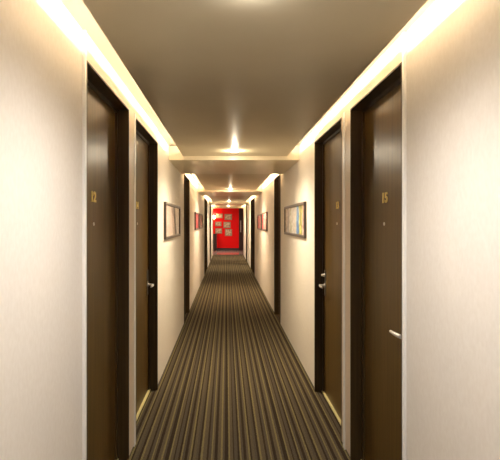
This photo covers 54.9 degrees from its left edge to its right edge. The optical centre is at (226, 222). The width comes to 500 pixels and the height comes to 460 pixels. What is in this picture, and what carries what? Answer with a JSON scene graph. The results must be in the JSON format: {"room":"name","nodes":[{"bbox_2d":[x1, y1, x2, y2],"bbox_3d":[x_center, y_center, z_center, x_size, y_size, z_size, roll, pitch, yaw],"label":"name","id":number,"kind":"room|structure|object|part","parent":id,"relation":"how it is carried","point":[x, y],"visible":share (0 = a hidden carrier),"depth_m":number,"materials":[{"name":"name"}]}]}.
{"room":"hotel corridor","nodes":[
{"label":"hotel corridor","id":0,"kind":"room"},
{"bbox_2d":[0,0,212,459],"bbox_3d":[-0.677,0.260,9.100,0.160,2.320,24.200,0,0,0],"label":"wall","id":1,"kind":"structure","parent":0,"point":[41,41],"depth_m":1.61,"materials":[{"name":"white paint"}]},
{"bbox_2d":[82,30,86,459],"bbox_3d":[-0.590,0.310,1.994,0.014,2.220,0.018,0,0,0],"label":"trim","id":2,"kind":"structure","parent":1,"relation":"attached to","point":[84,32],"depth_m":1.99,"materials":[{"name":"white"}]},
{"bbox_2d":[87,61,128,459],"bbox_3d":[-0.649,0.368,2.448,0.128,2.103,0.872,0,0,0],"label":"door","id":3,"kind":"structure","parent":1,"relation":"in","point":[107,115],"depth_m":2.63,"materials":[{"name":"brown wood"}]},
{"bbox_2d":[87,34,157,454],"bbox_3d":[-0.592,0.302,3.052,0.010,2.205,2.096,0,0,0],"label":"trim","id":4,"kind":"structure","parent":1,"relation":"attached to","point":[95,57],"depth_m":2.94,"materials":[{"name":"white paint"}]},
{"bbox_2d":[133,113,135,446],"bbox_3d":[-0.590,0.360,3.067,0.014,2.119,0.045,0,0,0],"label":"trim","id":5,"kind":"structure","parent":1,"relation":"attached to","point":[134,113],"depth_m":3.05,"materials":[{"name":"white"}]},
{"bbox_2d":[136,118,157,420],"bbox_3d":[-0.649,0.368,3.592,0.128,2.103,0.983,0,0,0],"label":"door","id":6,"kind":"structure","parent":1,"relation":"in","point":[146,145],"depth_m":3.94,"materials":[{"name":"brown wood"}]},
{"bbox_2d":[129,256,212,455],"bbox_3d":[-0.594,1.413,9.100,0.006,0.014,24.200,0,0,0],"label":"baseboard","id":7,"kind":"structure","parent":1,"relation":"attached to","point":[212,256],"depth_m":5.35,"materials":[{"name":"brown wood"}]},
{"bbox_2d":[164,202,179,239],"bbox_3d":[-0.584,-0.021,5.255,0.025,0.363,1.410,0,0,0],"label":"framed picture","id":8,"kind":"object","parent":1,"relation":"attached to","point":[171,211],"visible":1,"depth_m":5.11,"materials":[{"name":"brown paper"}]},
{"bbox_2d":[167,205,178,235],"bbox_3d":[-0.591,-0.021,5.255,0.011,0.307,1.354,0,0,0],"label":"print","id":9,"kind":"object","parent":8,"relation":"attached to","point":[172,210],"depth_m":5.20,"materials":[{"name":"beige paper"}]},
{"bbox_2d":[184,174,189,323],"bbox_3d":[-0.649,0.368,7.170,0.128,2.103,0.868,0,0,0],"label":"door","id":10,"kind":"structure","parent":1,"relation":"in","point":[186,180],"depth_m":7.59,"materials":[{"name":"brown wood"}]},
{"bbox_2d":[194,212,198,229],"bbox_3d":[-0.584,-0.037,9.485,0.025,0.335,1.130,0,0,0],"label":"framed picture","id":11,"kind":"object","parent":1,"relation":"attached to","point":[196,215],"visible":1,"depth_m":9.36,"materials":[{"name":"brown"}]},
{"bbox_2d":[199,213,202,228],"bbox_3d":[-0.584,-0.037,10.925,0.025,0.335,1.250,0,0,0],"label":"framed picture","id":12,"kind":"object","parent":1,"relation":"attached to","point":[200,215],"visible":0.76,"depth_m":10.80,"materials":[{"name":"brown"}]},
{"bbox_2d":[204,198,205,274],"bbox_3d":[-0.649,0.368,13.375,0.128,2.103,0.858,0,0,0],"label":"door","id":13,"kind":"structure","parent":1,"relation":"in","point":[204,198],"depth_m":12.95,"materials":[{"name":"brown wood"}]},
{"bbox_2d":[206,200,207,268],"bbox_3d":[-0.649,0.368,14.400,0.128,2.103,0.808,0,0,0],"label":"door","id":14,"kind":"structure","parent":1,"relation":"in","point":[206,200],"depth_m":14.79,"materials":[{"name":"brown wood"}]},
{"bbox_2d":[210,205,210,259],"bbox_3d":[-0.649,0.368,17.900,0.128,2.103,0.808,0,0,0],"label":"door","id":15,"kind":"structure","parent":1,"relation":"in","point":[210,205],"depth_m":18.30,"materials":[{"name":"brown wood"}]},
{"bbox_2d":[213,208,242,247],"bbox_3d":[-0.100,0.170,24.850,4.600,2.500,0.100,0,0,0],"label":"wall","id":16,"kind":"structure","parent":0,"point":[223,241],"depth_m":24.80,"materials":[{"name":"red paint"}]},
{"bbox_2d":[215,228,221,233],"bbox_3d":[-0.408,0.408,24.790,0.351,0.279,0.019,0,0,0],"label":"picture","id":17,"kind":"object","parent":16,"relation":"attached to","point":[217,230],"visible":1,"depth_m":24.78,"materials":[{"name":"brown wood"}]},
{"bbox_2d":[223,222,230,227],"bbox_3d":[0.026,0.098,24.790,0.372,0.320,0.019,0,0,0],"label":"picture","id":18,"kind":"object","parent":16,"relation":"attached to","point":[225,224],"visible":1,"depth_m":24.79,"materials":[{"name":"brown wood"}]},
{"bbox_2d":[224,222,229,226],"bbox_3d":[0.026,0.098,24.794,0.302,0.250,0.011,0,0,0],"label":"print","id":19,"kind":"object","parent":18,"relation":"attached to","point":[226,224],"depth_m":24.79},
{"bbox_2d":[216,248,238,250],"bbox_3d":[-0.830,1.357,24.793,2.940,0.125,0.015,0,0,0],"label":"baseboard","id":20,"kind":"structure","parent":16,"relation":"attached to","point":[218,249],"depth_m":24.78,"materials":[{"name":"black wood"}]},
{"bbox_2d":[224,214,231,219],"bbox_3d":[0.088,-0.310,24.790,0.382,0.310,0.019,0,0,0],"label":"picture","id":21,"kind":"object","parent":16,"relation":"attached to","point":[226,216],"visible":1,"depth_m":24.79,"materials":[{"name":"brown wood"}]},
{"bbox_2d":[225,229,231,235],"bbox_3d":[0.103,0.491,24.790,0.362,0.362,0.019,0,0,0],"label":"picture","id":22,"kind":"object","parent":16,"relation":"attached to","point":[228,232],"visible":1,"depth_m":24.79,"materials":[{"name":"brown wood"}]},
{"bbox_2d":[239,209,242,250],"bbox_3d":[1.070,0.340,24.759,0.860,2.160,0.080,0,0,0],"label":"door","id":23,"kind":"structure","parent":16,"relation":"in","point":[240,210],"depth_m":24.76,"materials":[{"name":"black wood"}]},
{"bbox_2d":[129,251,349,459],"bbox_3d":[-0.100,1.445,10.950,4.600,0.050,27.900,0,0,0],"label":"floor","id":24,"kind":"structure","parent":0,"point":[233,385],"depth_m":4.00,"materials":[{"name":"carpet"}]},
{"bbox_2d":[213,234,216,250],"bbox_3d":[-0.670,0.985,24.581,0.380,0.870,0.402,0,0,0],"label":"base cabinet","id":25,"kind":"object","parent":24,"relation":"on","point":[214,235],"visible":0.57,"depth_m":24.39,"materials":[{"name":"black wood"}]},
{"bbox_3d":[-0.670,0.970,24.394,0.310,0.740,0.012,0,0,0],"label":"cabinet door","id":26,"kind":"part","parent":25,"relation":"part of","materials":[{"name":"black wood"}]},
{"bbox_2d":[243,208,243,254],"bbox_3d":[-0.100,0.195,21.260,4.600,2.450,0.120,0,0,0],"label":"wall","id":27,"kind":"structure","parent":0,"point":[243,208],"depth_m":21.26,"materials":[{"name":"white paint"}]},
{"bbox_2d":[60,0,435,198],"bbox_3d":[0.078,-0.850,9.100,1.670,0.100,24.200,0,0,0],"label":"ceiling","id":28,"kind":"structure","parent":0,"point":[77,9],"depth_m":2.28,"materials":[{"name":"beige paint"}]},
{"bbox_2d":[213,205,243,207],"bbox_3d":[0.078,-0.726,21.220,1.350,0.147,0.160,0,0,0],"label":"ceiling beam","id":29,"kind":"structure","parent":28,"relation":"attached to","point":[214,206],"depth_m":21.14,"materials":[{"name":"beige paint"}]},
{"bbox_2d":[209,199,248,204],"bbox_3d":[0.078,-0.726,16.700,1.350,0.147,1.400,0,0,0],"label":"ceiling beam","id":30,"kind":"structure","parent":28,"relation":"attached to","point":[211,202],"depth_m":16.05,"materials":[{"name":"beige paint"}]},
{"bbox_2d":[198,185,262,195],"bbox_3d":[0.078,-0.726,10.765,1.350,0.147,1.470,0,0,0],"label":"ceiling beam","id":31,"kind":"structure","parent":28,"relation":"attached to","point":[201,190],"depth_m":10.26,"materials":[{"name":"beige paint"}]},
{"bbox_2d":[169,146,298,173],"bbox_3d":[0.078,-0.726,5.680,1.350,0.147,1.420,0,0,0],"label":"ceiling beam","id":32,"kind":"structure","parent":28,"relation":"attached to","point":[184,164],"depth_m":5.26,"materials":[{"name":"beige paint"}]},
{"bbox_2d":[82,0,427,206],"bbox_3d":[0.089,-0.746,9.069,1.074,0.107,24.138,0,0,0],"label":"ceiling panel","id":33,"kind":"object","parent":28,"relation":"attached to","point":[250,77],"visible":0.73,"depth_m":2.04,"materials":[{"name":"white paint"}]},
{"bbox_2d":[244,0,499,459],"bbox_3d":[0.833,0.260,9.100,0.160,2.320,24.200,0,0,0],"label":"wall","id":34,"kind":"structure","parent":0,"point":[453,49],"depth_m":1.66,"materials":[{"name":"beige paint"}]},
{"bbox_2d":[246,205,246,259],"bbox_3d":[0.805,0.368,17.950,0.128,2.103,0.808,0,0,0],"label":"door","id":35,"kind":"structure","parent":34,"relation":"in","point":[246,205],"depth_m":18.34,"materials":[{"name":"brown wood"}]},
{"bbox_2d":[251,200,251,268],"bbox_3d":[0.805,0.368,14.300,0.128,2.103,0.808,0,0,0],"label":"door","id":36,"kind":"structure","parent":34,"relation":"in","point":[251,200],"depth_m":14.69,"materials":[{"name":"brown wood"}]},
{"bbox_2d":[252,197,254,275],"bbox_3d":[0.805,0.368,13.275,0.128,2.103,0.858,0,0,0],"label":"door","id":37,"kind":"structure","parent":34,"relation":"in","point":[253,199],"depth_m":13.70,"materials":[{"name":"brown wood"}]},
{"bbox_2d":[257,214,261,229],"bbox_3d":[0.740,-0.020,10.800,0.025,0.340,1.200,0,0,0],"label":"framed picture","id":38,"kind":"object","parent":34,"relation":"attached to","point":[259,217],"visible":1,"depth_m":10.78,"materials":[{"name":"brown"}]},
{"bbox_2d":[258,216,260,228],"bbox_3d":[0.747,-0.020,10.800,0.011,0.284,1.144,0,0,0],"label":"print","id":39,"kind":"object","parent":38,"relation":"attached to","point":[259,217],"depth_m":10.78},
{"bbox_2d":[262,212,267,230],"bbox_3d":[0.740,-0.028,9.350,0.025,0.355,1.200,0,0,0],"label":"framed picture","id":40,"kind":"object","parent":34,"relation":"attached to","point":[265,214],"visible":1,"depth_m":9.12,"materials":[{"name":"brown paper"}]},
{"bbox_2d":[262,214,265,228],"bbox_3d":[0.747,-0.028,9.350,0.011,0.299,1.144,0,0,0],"label":"print","id":41,"kind":"object","parent":40,"relation":"attached to","point":[263,215],"depth_m":9.49},
{"bbox_2d":[274,174,279,314],"bbox_3d":[0.805,0.368,7.080,0.128,2.103,0.768,0,0,0],"label":"door","id":42,"kind":"structure","parent":34,"relation":"in","point":[277,179],"depth_m":7.46,"materials":[{"name":"brown wood"}]},
{"bbox_2d":[284,201,305,237],"bbox_3d":[0.740,-0.030,5.285,0.025,0.345,1.550,0,0,0],"label":"framed picture","id":43,"kind":"object","parent":34,"relation":"attached to","point":[295,214],"visible":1,"depth_m":5.08,"materials":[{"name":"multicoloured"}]},
{"bbox_2d":[285,205,302,234],"bbox_3d":[0.747,-0.030,5.285,0.011,0.289,1.494,0,0,0],"label":"print","id":44,"kind":"object","parent":43,"relation":"attached to","point":[293,213],"depth_m":5.23},
{"bbox_2d":[245,258,349,456],"bbox_3d":[0.750,1.413,9.100,0.006,0.014,24.200,0,0,0],"label":"baseboard","id":45,"kind":"structure","parent":34,"relation":"attached to","point":[245,258],"depth_m":5.35,"materials":[{"name":"brown wood"}]},
{"bbox_2d":[314,117,341,442],"bbox_3d":[0.805,0.368,3.570,0.128,2.103,0.948,0,0,0],"label":"door","id":46,"kind":"structure","parent":34,"relation":"in","point":[328,147],"depth_m":3.85,"materials":[{"name":"brown wood"}]},
{"bbox_3d":[0.816,0.497,3.975,0.006,0.210,0.060,0,0,0],"label":"lock plate","id":47,"kind":"part","parent":46,"relation":"part of","materials":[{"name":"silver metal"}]},
{"bbox_2d":[343,112,345,449],"bbox_3d":[0.746,0.360,3.027,0.014,2.119,0.045,0,0,0],"label":"trim","id":48,"kind":"structure","parent":34,"relation":"attached to","point":[344,112],"depth_m":3.01,"materials":[{"name":"white"}]},
{"bbox_2d":[314,35,401,455],"bbox_3d":[0.748,0.302,3.042,0.010,2.205,2.036,0,0,0],"label":"trim","id":49,"kind":"structure","parent":34,"relation":"attached to","point":[392,57],"depth_m":2.92,"materials":[{"name":"white paint"}]},
{"bbox_2d":[350,62,401,459],"bbox_3d":[0.805,0.368,2.452,0.128,2.103,0.844,0,0,0],"label":"door","id":50,"kind":"structure","parent":34,"relation":"in","point":[376,118],"depth_m":2.60,"materials":[{"name":"brown wood"}]},
{"bbox_3d":[0.785,0.505,2.183,0.055,0.034,0.132,0,0,0],"label":"handle","id":51,"kind":"part","parent":50,"relation":"part of","materials":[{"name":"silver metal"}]},
{"bbox_2d":[402,32,405,459],"bbox_3d":[0.746,0.310,2.015,0.014,2.220,0.018,0,0,0],"label":"trim","id":52,"kind":"structure","parent":34,"relation":"attached to","point":[403,33],"depth_m":2.01,"materials":[{"name":"white"}]}
]}

